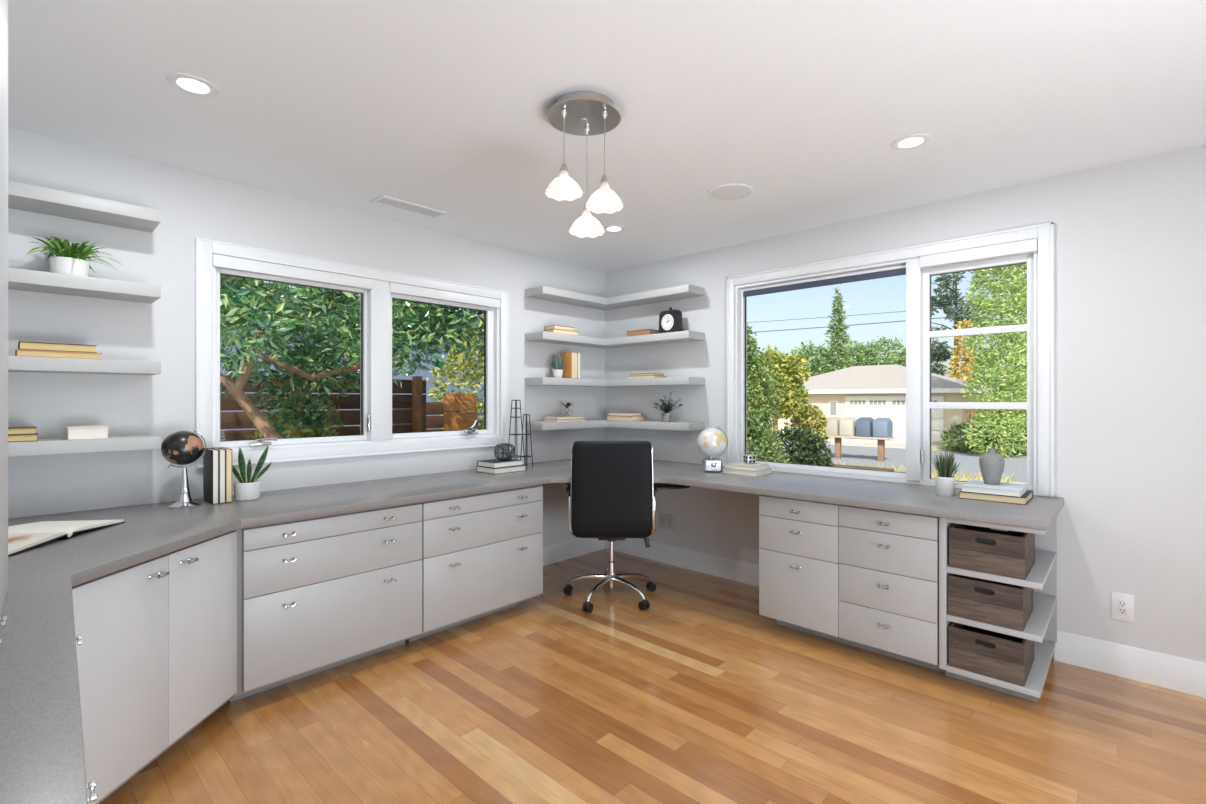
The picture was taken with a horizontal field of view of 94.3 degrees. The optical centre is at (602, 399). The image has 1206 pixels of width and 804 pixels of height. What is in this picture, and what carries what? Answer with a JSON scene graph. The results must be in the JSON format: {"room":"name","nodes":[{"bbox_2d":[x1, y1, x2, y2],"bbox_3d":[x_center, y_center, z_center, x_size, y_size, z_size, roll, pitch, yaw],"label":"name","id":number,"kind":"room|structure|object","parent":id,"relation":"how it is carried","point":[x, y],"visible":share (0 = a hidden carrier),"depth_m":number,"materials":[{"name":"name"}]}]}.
{"room":"office","nodes":[
{"label":"office","id":0,"kind":"room"},
{"bbox_2d":[8,127,604,546],"bbox_3d":[-1.422,0.091,3.518,0.140,2.440,4.060,0,0,43],"label":"wall","id":1,"kind":"structure","parent":0,"point":[192,205],"depth_m":2.71,"materials":[{"name":"paint"}]},
{"bbox_2d":[8,180,160,231],"bbox_3d":[-2.365,-0.820,2.244,0.227,0.054,0.903,0,0,43],"label":"wall shelf","id":2,"kind":"object","parent":1,"relation":"attached to","point":[21,196],"visible":1,"depth_m":2.34,"materials":[{"name":"laminate"}]},
{"bbox_2d":[8,267,160,302],"bbox_3d":[-2.365,-0.484,2.244,0.227,0.054,0.903,0,0,43],"label":"wall shelf","id":3,"kind":"object","parent":1,"relation":"attached to","point":[18,279],"visible":1,"depth_m":2.34,"materials":[{"name":"laminate"}]},
{"bbox_2d":[26,237,121,276],"bbox_3d":[-2.232,-0.592,2.342,0.277,0.161,0.249,0,0,-7],"label":"potted fern","id":4,"kind":"object","parent":3,"relation":"on","point":[71,260],"visible":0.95,"depth_m":2.32,"materials":[{"name":"green plant"}]},
{"bbox_2d":[49,256,88,276],"bbox_3d":[-2.248,-0.550,2.357,0.122,0.078,0.122,0,0,43],"label":"pot","id":5,"kind":"object","parent":4,"relation":"attached to","point":[71,265],"depth_m":2.32,"materials":[{"name":"white ceramic"}]},
{"bbox_2d":[8,356,160,374],"bbox_3d":[-2.365,-0.143,2.244,0.227,0.054,0.903,0,0,43],"label":"wall shelf","id":6,"kind":"object","parent":1,"relation":"attached to","point":[15,363],"visible":1,"depth_m":2.31,"materials":[{"name":"laminate"}]},
{"bbox_2d":[15,349,101,358],"bbox_3d":[-2.261,-0.184,2.324,0.165,0.027,0.252,0,0,43],"label":"book","id":7,"kind":"object","parent":6,"relation":"on","point":[18,352],"visible":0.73,"depth_m":2.27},
{"bbox_2d":[18,341,96,352],"bbox_3d":[-2.266,-0.214,2.324,0.155,0.032,0.228,0,0,43],"label":"book","id":8,"kind":"object","parent":7,"relation":"on","point":[23,345],"visible":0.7,"depth_m":2.27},
{"bbox_2d":[8,435,160,456],"bbox_3d":[-2.365,0.192,2.244,0.227,0.054,0.903,0,0,43],"label":"wall shelf","id":9,"kind":"object","parent":1,"relation":"attached to","point":[47,446],"visible":0.95,"depth_m":2.32,"materials":[{"name":"laminate"}]},
{"bbox_2d":[8,433,37,441],"bbox_3d":[-2.378,0.151,2.200,0.160,0.028,0.215,0,0,43],"label":"book","id":10,"kind":"object","parent":9,"relation":"on","point":[26,437],"visible":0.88,"depth_m":2.20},
{"bbox_2d":[8,426,36,434],"bbox_3d":[-2.380,0.123,2.199,0.155,0.026,0.212,0,0,43],"label":"book","id":11,"kind":"object","parent":10,"relation":"on","point":[30,429],"visible":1,"depth_m":2.20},
{"bbox_2d":[65,425,108,439],"bbox_3d":[-2.196,0.139,2.379,0.130,0.052,0.130,0,0,43],"label":"storage box","id":12,"kind":"object","parent":9,"relation":"on","point":[100,431],"visible":1,"depth_m":2.34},
{"bbox_2d":[195,237,508,467],"bbox_3d":[-1.398,-0.233,3.499,0.202,1.144,1.914,0,0,43],"label":"window","id":13,"kind":"structure","parent":1,"relation":"in","point":[376,296],"depth_m":3.41,"materials":[{"name":"paint"}]},
{"bbox_2d":[543,538,604,565],"bbox_3d":[-0.428,1.237,4.463,0.016,0.149,1.280,0,0,43],"label":"baseboard","id":14,"kind":"structure","parent":1,"relation":"attached to","point":[557,552],"depth_m":4.62,"materials":[{"name":"paint"}]},
{"bbox_2d":[8,0,1205,271],"bbox_3d":[0.452,-1.219,1.759,5.280,0.180,4.340,0,0,43],"label":"ceiling","id":15,"kind":"structure","parent":0,"point":[442,105],"depth_m":2.08,"materials":[{"name":"paint"}]},
{"bbox_2d":[167,73,218,97],"bbox_3d":[-1.470,-1.125,2.006,0.152,0.006,0.152,0,0,43],"label":"recessed light","id":16,"kind":"object","parent":15,"relation":"in","point":[186,83],"visible":1,"depth_m":2.00,"materials":[{"name":"paint"}]},
{"bbox_2d":[371,195,446,218],"bbox_3d":[-1.128,-1.123,3.269,0.150,0.010,0.400,0,0,43],"label":"ceiling vent","id":17,"kind":"object","parent":15,"relation":"in","point":[383,200],"visible":1,"depth_m":3.25,"materials":[{"name":"metal"}]},
{"bbox_2d":[545,91,623,237],"bbox_3d":[-0.068,-0.894,2.158,0.297,0.468,0.288,0,0,2],"label":"pendant lamp","id":18,"kind":"object","parent":15,"relation":"hanging from","point":[579,113],"visible":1,"depth_m":2.13,"materials":[{"name":"glass"}]},
{"bbox_2d":[603,225,624,232],"bbox_3d":[0.072,-1.125,3.686,0.152,0.006,0.152,0,0,43],"label":"recessed light","id":19,"kind":"object","parent":15,"relation":"in","point":[611,228],"visible":0.94,"depth_m":3.67,"materials":[{"name":"paint"}]},
{"bbox_2d":[708,184,752,200],"bbox_3d":[0.691,-1.124,3.037,0.240,0.008,0.240,0,0,43],"label":"ceiling speaker","id":20,"kind":"object","parent":15,"relation":"attached to","point":[727,192],"visible":1,"depth_m":3.02,"materials":[{"name":"paint"}]},
{"bbox_2d":[891,134,930,150],"bbox_3d":[1.348,-1.125,2.447,0.152,0.006,0.152,0,0,43],"label":"recessed light","id":21,"kind":"object","parent":15,"relation":"in","point":[914,141],"visible":1,"depth_m":2.44,"materials":[{"name":"paint"}]},
{"bbox_2d":[99,549,1205,803],"bbox_3d":[0.452,1.371,1.759,5.280,0.120,4.340,0,0,43],"label":"floor","id":22,"kind":"structure","parent":0,"point":[696,695],"depth_m":2.26,"materials":[{"name":"brown wood"}]},
{"bbox_2d":[72,531,236,803],"bbox_3d":[-1.712,0.918,1.945,0.454,0.784,0.743,0,0,0],"label":"base cabinet","id":23,"kind":"object","parent":22,"relation":"on","point":[157,654],"visible":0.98,"depth_m":1.88,"materials":[{"name":"grey laminate"}]},
{"bbox_2d":[76,635,96,801],"bbox_3d":[-1.140,0.918,0.876,0.494,0.784,1.360,0,0,-44],"label":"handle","id":24,"kind":"object","parent":23,"relation":"attached to","point":[91,785],"visible":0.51,"depth_m":0.85,"materials":[{"name":"silver metal"}]},
{"bbox_2d":[229,502,421,701],"bbox_3d":[-1.458,0.918,2.826,0.694,0.784,0.846,0,0,43],"label":"base cabinet","id":25,"kind":"object","parent":22,"relation":"on","point":[315,595],"visible":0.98,"depth_m":2.56,"materials":[{"name":"laminate"}]},
{"bbox_2d":[408,485,542,641],"bbox_3d":[-0.887,0.918,3.435,0.694,0.784,0.819,0,0,43],"label":"base cabinet","id":26,"kind":"object","parent":22,"relation":"on","point":[482,553],"visible":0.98,"depth_m":3.18,"materials":[{"name":"laminate"}]},
{"bbox_2d":[563,441,657,612],"bbox_3d":[0.050,0.782,3.735,0.640,1.057,0.627,0,0,0],"label":"office chair","id":27,"kind":"object","parent":22,"relation":"on","point":[611,491],"visible":1,"depth_m":3.46,"materials":[{"name":"black leather"}]},
{"bbox_2d":[759,495,848,644],"bbox_3d":[1.266,0.918,3.262,0.444,0.784,0.694,0,0,43],"label":"base cabinet","id":28,"kind":"object","parent":22,"relation":"on","point":[799,539],"visible":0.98,"depth_m":3.02,"materials":[{"name":"laminate"}]},
{"bbox_2d":[839,505,944,672],"bbox_3d":[1.593,0.918,2.955,0.452,0.784,0.694,0,0,43],"label":"base cabinet","id":29,"kind":"object","parent":22,"relation":"on","point":[889,560],"visible":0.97,"depth_m":2.71,"materials":[{"name":"laminate"}]},
{"bbox_2d":[939,517,1056,701],"bbox_3d":[1.914,0.918,2.684,0.382,0.785,0.670,0,0,43],"label":"open shelf unit","id":30,"kind":"object","parent":22,"relation":"on","point":[1041,627],"visible":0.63,"depth_m":2.55,"materials":[{"name":"laminate"}]},
{"bbox_2d":[0,459,1063,803],"bbox_3d":[0.437,0.508,1.780,4.950,0.035,4.050,0,0,43],"label":"countertop","id":31,"kind":"structure","parent":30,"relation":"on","point":[42,759],"depth_m":2.02,"materials":[{"name":"laminate"}]},
{"bbox_2d":[0,0,7,650],"bbox_3d":[-1.304,-0.318,0.968,0.367,1.617,1.000,0,0,-44],"label":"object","id":32,"kind":"object","parent":31,"relation":"on","point":[3,3],"visible":1,"depth_m":1.29,"materials":[{"name":"paint"}]},
{"bbox_2d":[8,520,124,555],"bbox_3d":[-2.030,0.476,1.959,0.300,0.029,0.524,0,0,-7],"label":"open book","id":33,"kind":"object","parent":31,"relation":"on","point":[22,537],"visible":0.95,"depth_m":1.98,"materials":[{"name":"white paper"}]},
{"bbox_2d":[161,428,206,507],"bbox_3d":[-1.943,0.310,2.586,0.160,0.361,0.160,0,0,-18],"label":"desk globe","id":34,"kind":"object","parent":31,"relation":"on","point":[179,447],"visible":1,"depth_m":2.55,"materials":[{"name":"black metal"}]},
{"bbox_2d":[203,448,218,504],"bbox_3d":[-1.878,0.363,2.678,0.165,0.255,0.026,0,0,42],"label":"book","id":35,"kind":"object","parent":31,"relation":"on","point":[211,457],"visible":0.89,"depth_m":2.64,"materials":[{"name":"paper"}]},
{"bbox_2d":[213,447,225,503],"bbox_3d":[-1.859,0.363,2.698,0.165,0.255,0.026,0,0,42],"label":"book","id":36,"kind":"object","parent":31,"relation":"on","point":[222,452],"visible":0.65,"depth_m":2.65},
{"bbox_2d":[217,447,231,502],"bbox_3d":[-1.841,0.363,2.718,0.165,0.255,0.026,0,0,42],"label":"book","id":37,"kind":"object","parent":31,"relation":"on","point":[228,451],"visible":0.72,"depth_m":2.67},
{"bbox_2d":[232,445,271,500],"bbox_3d":[-1.737,0.359,2.767,0.164,0.263,0.112,0,0,-22],"label":"potted snake plant","id":38,"kind":"object","parent":31,"relation":"on","point":[249,489],"visible":0.98,"depth_m":2.74,"materials":[{"name":"green plant"}]},
{"bbox_2d":[476,465,525,473],"bbox_3d":[-0.701,0.471,3.846,0.215,0.038,0.262,0,0,43],"label":"book","id":39,"kind":"object","parent":31,"relation":"on","point":[521,467],"visible":0.84,"depth_m":3.76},
{"bbox_2d":[477,459,521,467],"bbox_3d":[-0.708,0.434,3.844,0.195,0.036,0.238,0,0,43],"label":"book","id":40,"kind":"object","parent":39,"relation":"on","point":[492,463],"visible":0.85,"depth_m":3.77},
{"bbox_2d":[494,443,514,460],"bbox_3d":[-0.675,0.357,3.839,0.127,0.118,0.127,0,0,43],"label":"ball","id":41,"kind":"object","parent":40,"relation":"on","point":[509,457],"visible":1,"depth_m":3.81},
{"bbox_2d":[507,400,532,467],"bbox_3d":[-0.602,0.244,4.048,0.130,0.489,0.145,0,0,43],"label":"tower","id":42,"kind":"object","parent":31,"relation":"on","point":[515,408],"visible":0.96,"depth_m":4.04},
{"bbox_2d":[565,483,690,489],"bbox_3d":[0.153,0.577,3.928,0.954,0.102,0.415,0,0,0],"label":"keyboard tray","id":43,"kind":"object","parent":31,"relation":"attached to","point":[659,486],"visible":0.18,"depth_m":3.96,"materials":[{"name":"black plastic"}]},
{"bbox_2d":[697,425,727,471],"bbox_3d":[0.739,0.331,3.797,0.195,0.318,0.196,0,0,29],"label":"desk globe","id":44,"kind":"object","parent":31,"relation":"on","point":[711,442],"visible":1,"depth_m":3.75,"materials":[{"name":"silver metal"}]},
{"bbox_2d":[723,468,771,475],"bbox_3d":[0.965,0.473,3.743,0.250,0.034,0.215,0,0,43],"label":"book","id":45,"kind":"object","parent":31,"relation":"on","point":[725,470],"visible":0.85,"depth_m":3.66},
{"bbox_2d":[724,461,768,470],"bbox_3d":[0.960,0.441,3.743,0.222,0.030,0.195,0,0,43],"label":"book","id":46,"kind":"object","parent":45,"relation":"on","point":[741,465],"visible":0.98,"depth_m":3.68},
{"bbox_2d":[930,448,959,495],"bbox_3d":[1.765,0.370,2.883,0.132,0.241,0.133,0,0,-20],"label":"potted grass plant","id":47,"kind":"object","parent":31,"relation":"on","point":[945,483],"visible":1,"depth_m":2.86,"materials":[{"name":"green plant"}]},
{"bbox_2d":[959,490,1032,504],"bbox_3d":[1.970,0.473,2.800,0.268,0.034,0.290,0,0,43],"label":"book","id":48,"kind":"object","parent":31,"relation":"on","point":[1027,496],"visible":0.69,"depth_m":2.69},
{"bbox_2d":[961,480,1027,496],"bbox_3d":[1.962,0.441,2.802,0.240,0.030,0.265,0,0,43],"label":"book","id":49,"kind":"object","parent":48,"relation":"on","point":[976,486],"visible":0.97,"depth_m":2.74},
{"bbox_2d":[979,448,1004,484],"bbox_3d":[1.962,0.336,2.821,0.107,0.180,0.107,0,0,43],"label":"vase","id":50,"kind":"object","parent":49,"relation":"on","point":[991,464],"visible":1,"depth_m":2.79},
{"bbox_2d":[948,573,1032,631],"bbox_3d":[1.795,0.892,2.586,0.278,0.178,0.350,0,0,43],"label":"wooden crate","id":51,"kind":"object","parent":30,"relation":"on","point":[1010,606],"visible":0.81,"depth_m":2.46,"materials":[{"name":"brown wood"}]},
{"bbox_2d":[949,622,1033,686],"bbox_3d":[1.798,1.124,2.583,0.278,0.178,0.350,0,0,43],"label":"wooden crate","id":52,"kind":"object","parent":30,"relation":"on","point":[1007,658],"visible":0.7,"depth_m":2.46,"materials":[{"name":"brown wood"}]},
{"bbox_2d":[949,523,1034,579],"bbox_3d":[1.800,0.672,2.582,0.278,0.178,0.350,0,0,43],"label":"wooden crate","id":53,"kind":"object","parent":30,"relation":"on","point":[1008,553],"visible":0.85,"depth_m":2.46,"materials":[{"name":"brown wood"}]},
{"bbox_2d":[605,144,1205,662],"bbox_3d":[1.838,0.091,3.339,5.140,2.440,0.140,0,0,43],"label":"wall","id":54,"kind":"structure","parent":0,"point":[1130,236],"depth_m":2.71,"materials":[{"name":"paint"}]},
{"bbox_2d":[525,284,704,309],"bbox_3d":[0.086,-0.819,4.266,1.034,0.055,0.904,0,0,43],"label":"corner shelf","id":55,"kind":"object","parent":54,"relation":"attached to","point":[682,291],"visible":1,"depth_m":4.37,"materials":[{"name":"laminate"}]},
{"bbox_2d":[525,330,704,348],"bbox_3d":[0.086,-0.480,4.266,1.034,0.055,0.904,0,0,43],"label":"corner shelf","id":56,"kind":"object","parent":54,"relation":"attached to","point":[680,336],"visible":1,"depth_m":4.34,"materials":[{"name":"laminate"}]},
{"bbox_2d":[544,329,577,334],"bbox_3d":[-0.334,-0.525,4.403,0.235,0.034,0.150,0,0,-40],"label":"book","id":57,"kind":"object","parent":56,"relation":"on","point":[569,332],"visible":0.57,"depth_m":4.34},
{"bbox_2d":[626,329,658,336],"bbox_3d":[0.327,-0.531,4.498,0.240,0.045,0.150,0,0,43],"label":"book","id":58,"kind":"object","parent":56,"relation":"on","point":[645,331],"visible":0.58,"depth_m":4.43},
{"bbox_2d":[659,307,682,332],"bbox_3d":[0.520,-0.611,4.317,0.076,0.206,0.187,0,0,-43],"label":"desk clock","id":59,"kind":"object","parent":56,"relation":"on","point":[670,320],"visible":0.95,"depth_m":4.27,"materials":[{"name":"black plastic"}]},
{"bbox_2d":[525,377,704,386],"bbox_3d":[0.086,-0.140,4.266,1.034,0.055,0.904,0,0,43],"label":"corner shelf","id":60,"kind":"object","parent":54,"relation":"attached to","point":[542,381],"visible":1,"depth_m":4.32,"materials":[{"name":"laminate"}]},
{"bbox_2d":[551,354,565,377],"bbox_3d":[-0.353,-0.268,4.386,0.099,0.198,0.103,0,0,43],"label":"potted succulent","id":61,"kind":"object","parent":60,"relation":"on","point":[557,364],"visible":0.94,"depth_m":4.35,"materials":[{"name":"green plant"}]},
{"bbox_2d":[560,352,577,378],"bbox_3d":[-0.274,-0.271,4.456,0.140,0.205,0.068,0,0,43],"label":"book","id":62,"kind":"object","parent":60,"relation":"on","point":[570,370],"visible":0.77,"depth_m":4.42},
{"bbox_2d":[525,419,704,430],"bbox_3d":[0.086,0.200,4.266,1.034,0.055,0.904,0,0,43],"label":"corner shelf","id":63,"kind":"object","parent":54,"relation":"attached to","point":[682,426],"visible":0.98,"depth_m":4.30,"materials":[{"name":"laminate"}]},
{"bbox_2d":[542,419,584,421],"bbox_3d":[-0.305,0.162,4.423,0.170,0.020,0.315,0,0,43],"label":"book","id":64,"kind":"object","parent":63,"relation":"on","point":[543,420],"visible":0.85,"depth_m":4.34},
{"bbox_2d":[544,416,582,419],"bbox_3d":[-0.310,0.141,4.421,0.155,0.020,0.280,0,0,43],"label":"book","id":65,"kind":"object","parent":64,"relation":"on","point":[548,417],"visible":1,"depth_m":4.37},
{"bbox_2d":[608,416,644,420],"bbox_3d":[0.187,0.152,4.627,0.275,0.040,0.160,0,0,43],"label":"book","id":66,"kind":"object","parent":63,"relation":"on","point":[611,418],"visible":0.88,"depth_m":4.56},
{"bbox_2d":[608,412,641,415],"bbox_3d":[0.178,0.118,4.632,0.245,0.026,0.145,0,0,43],"label":"book","id":67,"kind":"object","parent":66,"relation":"on","point":[609,413],"visible":1,"depth_m":4.59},
{"bbox_2d":[653,391,681,421],"bbox_3d":[0.480,0.054,4.358,0.246,0.236,0.219,0,0,43],"label":"potted plant","id":68,"kind":"object","parent":63,"relation":"on","point":[666,416],"visible":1,"depth_m":4.31,"materials":[{"name":"green plant"}]},
{"bbox_2d":[659,513,673,529],"bbox_3d":[0.511,0.976,4.482,0.150,0.120,0.008,0,0,43],"label":"wall plate","id":69,"kind":"object","parent":54,"relation":"attached to","point":[666,521],"visible":1,"depth_m":4.48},
{"bbox_2d":[605,538,758,586],"bbox_3d":[0.679,1.237,4.318,1.830,0.149,0.016,0,0,43],"label":"baseboard","id":70,"kind":"structure","parent":54,"relation":"attached to","point":[727,568],"depth_m":4.30,"materials":[{"name":"paint"}]},
{"bbox_2d":[727,222,1053,496],"bbox_3d":[1.640,-0.203,3.504,1.865,1.384,0.170,0,0,43],"label":"window","id":71,"kind":"structure","parent":54,"relation":"in","point":[1021,245],"depth_m":3.24,"materials":[{"name":"paint"}]},
{"bbox_2d":[743,268,905,296],"bbox_3d":[1.414,-0.767,3.695,1.074,0.040,0.020,0,0,43],"label":"rolled blind","id":72,"kind":"object","parent":71,"relation":"attached to","point":[776,287],"depth_m":3.66,"materials":[{"name":"fabric"}]},
{"bbox_2d":[1111,592,1133,622],"bbox_3d":[2.463,0.983,2.650,0.080,0.130,0.008,0,0,43],"label":"wall outlet","id":73,"kind":"object","parent":54,"relation":"attached to","point":[1122,605],"visible":1,"depth_m":2.65,"materials":[{"name":"paint"}]},
{"bbox_2d":[1054,630,1205,697],"bbox_3d":[2.966,1.237,2.173,1.890,0.149,0.016,0,0,43],"label":"baseboard","id":74,"kind":"structure","parent":54,"relation":"attached to","point":[1180,674],"depth_m":2.62,"materials":[{"name":"paint"}]},
{"label":"outside","id":75,"kind":"structure","parent":0,"visible":0},
{"bbox_2d":[747,408,1025,454],"bbox_3d":[30.179,2.101,66.331,140.000,0.420,89.198,0,0,43],"label":"lawn","id":76,"kind":"structure","parent":75,"point":[941,447],"depth_m":22.18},
{"bbox_2d":[791,340,835,376],"bbox_3d":[18.658,-1.757,50.051,5.095,7.336,5.152,0,0,-24],"label":"evergreen tree","id":77,"kind":"object","parent":76,"relation":"on","point":[814,364],"visible":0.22,"depth_m":49.01,"materials":[{"name":"green plant"}]},
{"bbox_2d":[819,283,858,373],"bbox_3d":[18.930,-3.752,44.888,4.455,11.327,4.392,0,0,43],"label":"conifer","id":78,"kind":"object","parent":76,"relation":"on","point":[837,333],"visible":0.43,"depth_m":44.74,"materials":[{"name":"green plant"}]},
{"bbox_2d":[835,339,887,367],"bbox_3d":[23.476,-1.891,52.151,5.529,7.604,5.501,0,0,-26],"label":"evergreen tree","id":79,"kind":"object","parent":76,"relation":"on","point":[859,356],"visible":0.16,"depth_m":50.86,"materials":[{"name":"green plant"}]},
{"bbox_2d":[859,336,905,365],"bbox_3d":[30.183,-2.459,59.886,6.904,8.740,7.143,0,0,43],"label":"evergreen tree","id":80,"kind":"object","parent":76,"relation":"on","point":[877,346],"visible":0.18,"depth_m":59.06,"materials":[{"name":"green plant"}]},
{"bbox_2d":[768,364,1005,442],"bbox_3d":[15.193,0.011,30.450,10.140,3.760,9.940,0,0,43],"label":"house","id":81,"kind":"structure","parent":76,"relation":"on","point":[873,391],"depth_m":26.76,"materials":[{"name":"paint"}]},
{"bbox_2d":[886,352,934,369],"bbox_3d":[27.328,-1.303,49.962,4.973,6.427,4.676,0,0,43],"label":"evergreen tree","id":82,"kind":"object","parent":76,"relation":"on","point":[901,361],"visible":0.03,"depth_m":50.04,"materials":[{"name":"green plant"}]},
{"bbox_2d":[931,272,996,383],"bbox_3d":[25.905,-3.743,40.975,5.907,11.317,6.356,0,0,43],"label":"pine tree","id":83,"kind":"object","parent":76,"relation":"on","point":[939,351],"visible":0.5,"depth_m":40.56,"materials":[{"name":"green plant"}]},
{"bbox_2d":[947,318,982,381],"bbox_3d":[23.656,-1.690,36.533,2.079,7.201,1.941,0,0,-11],"label":"autumn tree","id":84,"kind":"object","parent":76,"relation":"on","point":[964,370],"visible":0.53,"depth_m":36.48,"materials":[{"name":"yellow plant"}]},
{"bbox_2d":[939,419,1026,454],"bbox_3d":[14.463,1.377,20.178,4.087,1.556,2.274,0,0,43],"label":"bush","id":85,"kind":"object","parent":76,"relation":"on","point":[953,430],"visible":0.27,"depth_m":20.57,"materials":[{"name":"green plant"}]},
{"bbox_2d":[1009,265,1026,447],"bbox_3d":[16.394,-2.751,21.001,2.086,9.540,2.160,0,0,-36],"label":"columnar cypress","id":86,"kind":"object","parent":76,"relation":"on","point":[1019,265],"visible":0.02,"depth_m":21.25,"materials":[{"name":"green plant"}]},
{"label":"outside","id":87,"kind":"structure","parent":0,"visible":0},
{"bbox_2d":[757,458,893,471],"bbox_3d":[-9.773,1.681,10.708,21.840,0.500,23.000,0,0,43],"label":"ground","id":88,"kind":"structure","parent":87,"point":[835,465],"depth_m":11.82,"materials":[{"name":"soil"}]},
{"bbox_2d":[251,392,345,438],"bbox_3d":[-2.881,0.672,5.285,0.857,1.517,1.028,0,0,43],"label":"shrub","id":89,"kind":"object","parent":88,"relation":"on","point":[285,426],"visible":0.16,"depth_m":5.34,"materials":[{"name":"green plant"}]},
{"bbox_2d":[220,373,425,440],"bbox_3d":[-3.967,0.571,5.110,0.114,1.720,5.180,0,0,43],"label":"fence","id":90,"kind":"object","parent":88,"relation":"on","point":[416,386],"visible":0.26,"depth_m":6.29,"materials":[{"name":"brown wood"}]},
{"bbox_2d":[220,275,483,437],"bbox_3d":[-2.240,-0.286,5.165,2.383,3.465,4.440,0,0,43],"label":"tree","id":91,"kind":"object","parent":88,"relation":"on","point":[236,300],"visible":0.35,"depth_m":4.78,"materials":[{"name":"green plant"}]},
{"bbox_2d":[220,282,483,430],"bbox_3d":[-5.679,-0.219,13.311,5.650,3.300,9.200,0,0,43],"label":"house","id":92,"kind":"structure","parent":88,"relation":"on","point":[425,374],"depth_m":11.60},
{"bbox_2d":[394,402,460,431],"bbox_3d":[-2.493,0.707,7.991,0.022,1.348,1.036,0,0,43],"label":"fence","id":93,"kind":"object","parent":88,"relation":"on","point":[432,408],"visible":0.02,"depth_m":8.05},
{"bbox_2d":[426,318,483,428],"bbox_3d":[-2.132,0.018,9.405,1.391,2.826,1.714,0,0,43],"label":"bush","id":94,"kind":"object","parent":88,"relation":"on","point":[475,371],"visible":0.27,"depth_m":9.10,"materials":[{"name":"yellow plant"}]},
{"bbox_2d":[444,393,475,430],"bbox_3d":[-1.878,0.647,7.360,0.022,1.468,0.480,0,0,43],"label":"gate","id":95,"kind":"object","parent":88,"relation":"on","point":[452,401],"visible":0.25,"depth_m":7.34,"materials":[{"name":"wood"}]},
{"bbox_2d":[747,323,791,462],"bbox_3d":[2.259,0.378,9.111,1.629,3.505,1.605,0,0,43],"label":"shrub","id":96,"kind":"object","parent":88,"relation":"on","point":[761,431],"visible":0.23,"depth_m":8.82,"materials":[{"name":"green plant"}]},
{"bbox_2d":[759,422,834,466],"bbox_3d":[3.968,1.285,11.661,1.469,1.657,1.382,0,0,-7],"label":"round bush","id":97,"kind":"object","parent":88,"relation":"on","point":[803,442],"visible":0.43,"depth_m":11.27,"materials":[{"name":"green plant"}]},
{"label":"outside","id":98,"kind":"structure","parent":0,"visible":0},
{"bbox_2d":[753,314,980,332],"bbox_3d":[13.349,-4.423,33.000,25.575,0.306,0.050,0,0,33],"label":"power line","id":99,"kind":"object","parent":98,"point":[980,314],"visible":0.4,"depth_m":32.20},
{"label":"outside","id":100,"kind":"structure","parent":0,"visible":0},
{"bbox_3d":[-7.286,2.111,26.508,39.848,0.400,3.350,0,0,43],"label":"lawn","id":101,"kind":"structure","parent":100,"visible":0},
{"bbox_2d":[747,344,810,439],"bbox_3d":[4.598,0.187,15.194,1.851,3.459,1.655,0,0,-6],"label":"maple tree","id":102,"kind":"object","parent":101,"relation":"on","point":[793,389],"visible":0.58,"depth_m":14.72,"materials":[{"name":"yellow plant"}]},
{"bbox_2d":[790,402,829,444],"bbox_3d":[5.654,0.974,15.283,1.044,1.875,1.167,0,0,43],"label":"tree","id":103,"kind":"object","parent":101,"relation":"on","point":[819,422],"visible":0.62,"depth_m":15.06,"materials":[{"name":"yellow plant"}]},
{"bbox_2d":[834,461,1014,482],"bbox_3d":[6.383,1.761,13.255,5.324,0.300,3.810,0,0,43],"label":"grass tufts","id":104,"kind":"object","parent":101,"relation":"on","point":[979,477],"visible":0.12,"depth_m":13.11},
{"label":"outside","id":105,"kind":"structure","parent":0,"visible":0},
{"bbox_2d":[747,443,1026,482],"bbox_3d":[0.437,2.126,27.320,90.000,0.370,8.398,0,0,43],"label":"street","id":106,"kind":"structure","parent":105,"point":[969,462],"depth_m":17.89,"materials":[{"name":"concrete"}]},
{"bbox_2d":[823,435,893,461],"bbox_3d":[8.276,1.561,18.182,2.040,0.760,0.560,0,0,43],"label":"stand","id":107,"kind":"object","parent":106,"relation":"on","point":[838,439],"visible":0.91,"depth_m":17.69,"materials":[{"name":"brown wood"}]},
{"bbox_2d":[825,416,840,435],"bbox_3d":[7.717,0.871,18.696,0.430,0.620,0.555,0,0,43],"label":"mailbox","id":108,"kind":"object","parent":107,"relation":"on","point":[833,424],"visible":0.62,"depth_m":18.45,"materials":[{"name":"paint"}]},
{"bbox_2d":[839,417,856,435],"bbox_3d":[8.082,0.871,18.354,0.430,0.620,0.555,0,0,43],"label":"mailbox","id":109,"kind":"object","parent":107,"relation":"on","point":[847,425],"visible":0.98,"depth_m":18.15,"materials":[{"name":"paint"}]},
{"bbox_2d":[856,417,874,436],"bbox_3d":[8.461,0.871,17.998,0.430,0.620,0.555,0,0,43],"label":"mailbox","id":110,"kind":"object","parent":107,"relation":"on","point":[864,425],"visible":0.98,"depth_m":17.80,"materials":[{"name":"paint"}]},
{"bbox_2d":[873,417,892,437],"bbox_3d":[8.833,0.871,17.649,0.430,0.620,0.555,0,0,43],"label":"mailbox","id":111,"kind":"object","parent":107,"relation":"on","point":[882,427],"visible":1,"depth_m":17.46,"materials":[{"name":"paint"}]},
{"bbox_2d":[959,263,1026,457],"bbox_3d":[13.540,-2.803,19.027,2.486,9.744,2.316,0,0,8],"label":"tree","id":112,"kind":"object","parent":106,"relation":"on","point":[989,308],"visible":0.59,"depth_m":18.77,"materials":[{"name":"green plant"}]},
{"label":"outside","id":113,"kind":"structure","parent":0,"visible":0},
{"bbox_2d":[825,438,937,448],"bbox_3d":[12.015,2.101,24.754,4.400,0.420,3.698,0,0,43],"label":"driveway","id":114,"kind":"structure","parent":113,"point":[849,442],"depth_m":24.21,"materials":[{"name":"concrete"}]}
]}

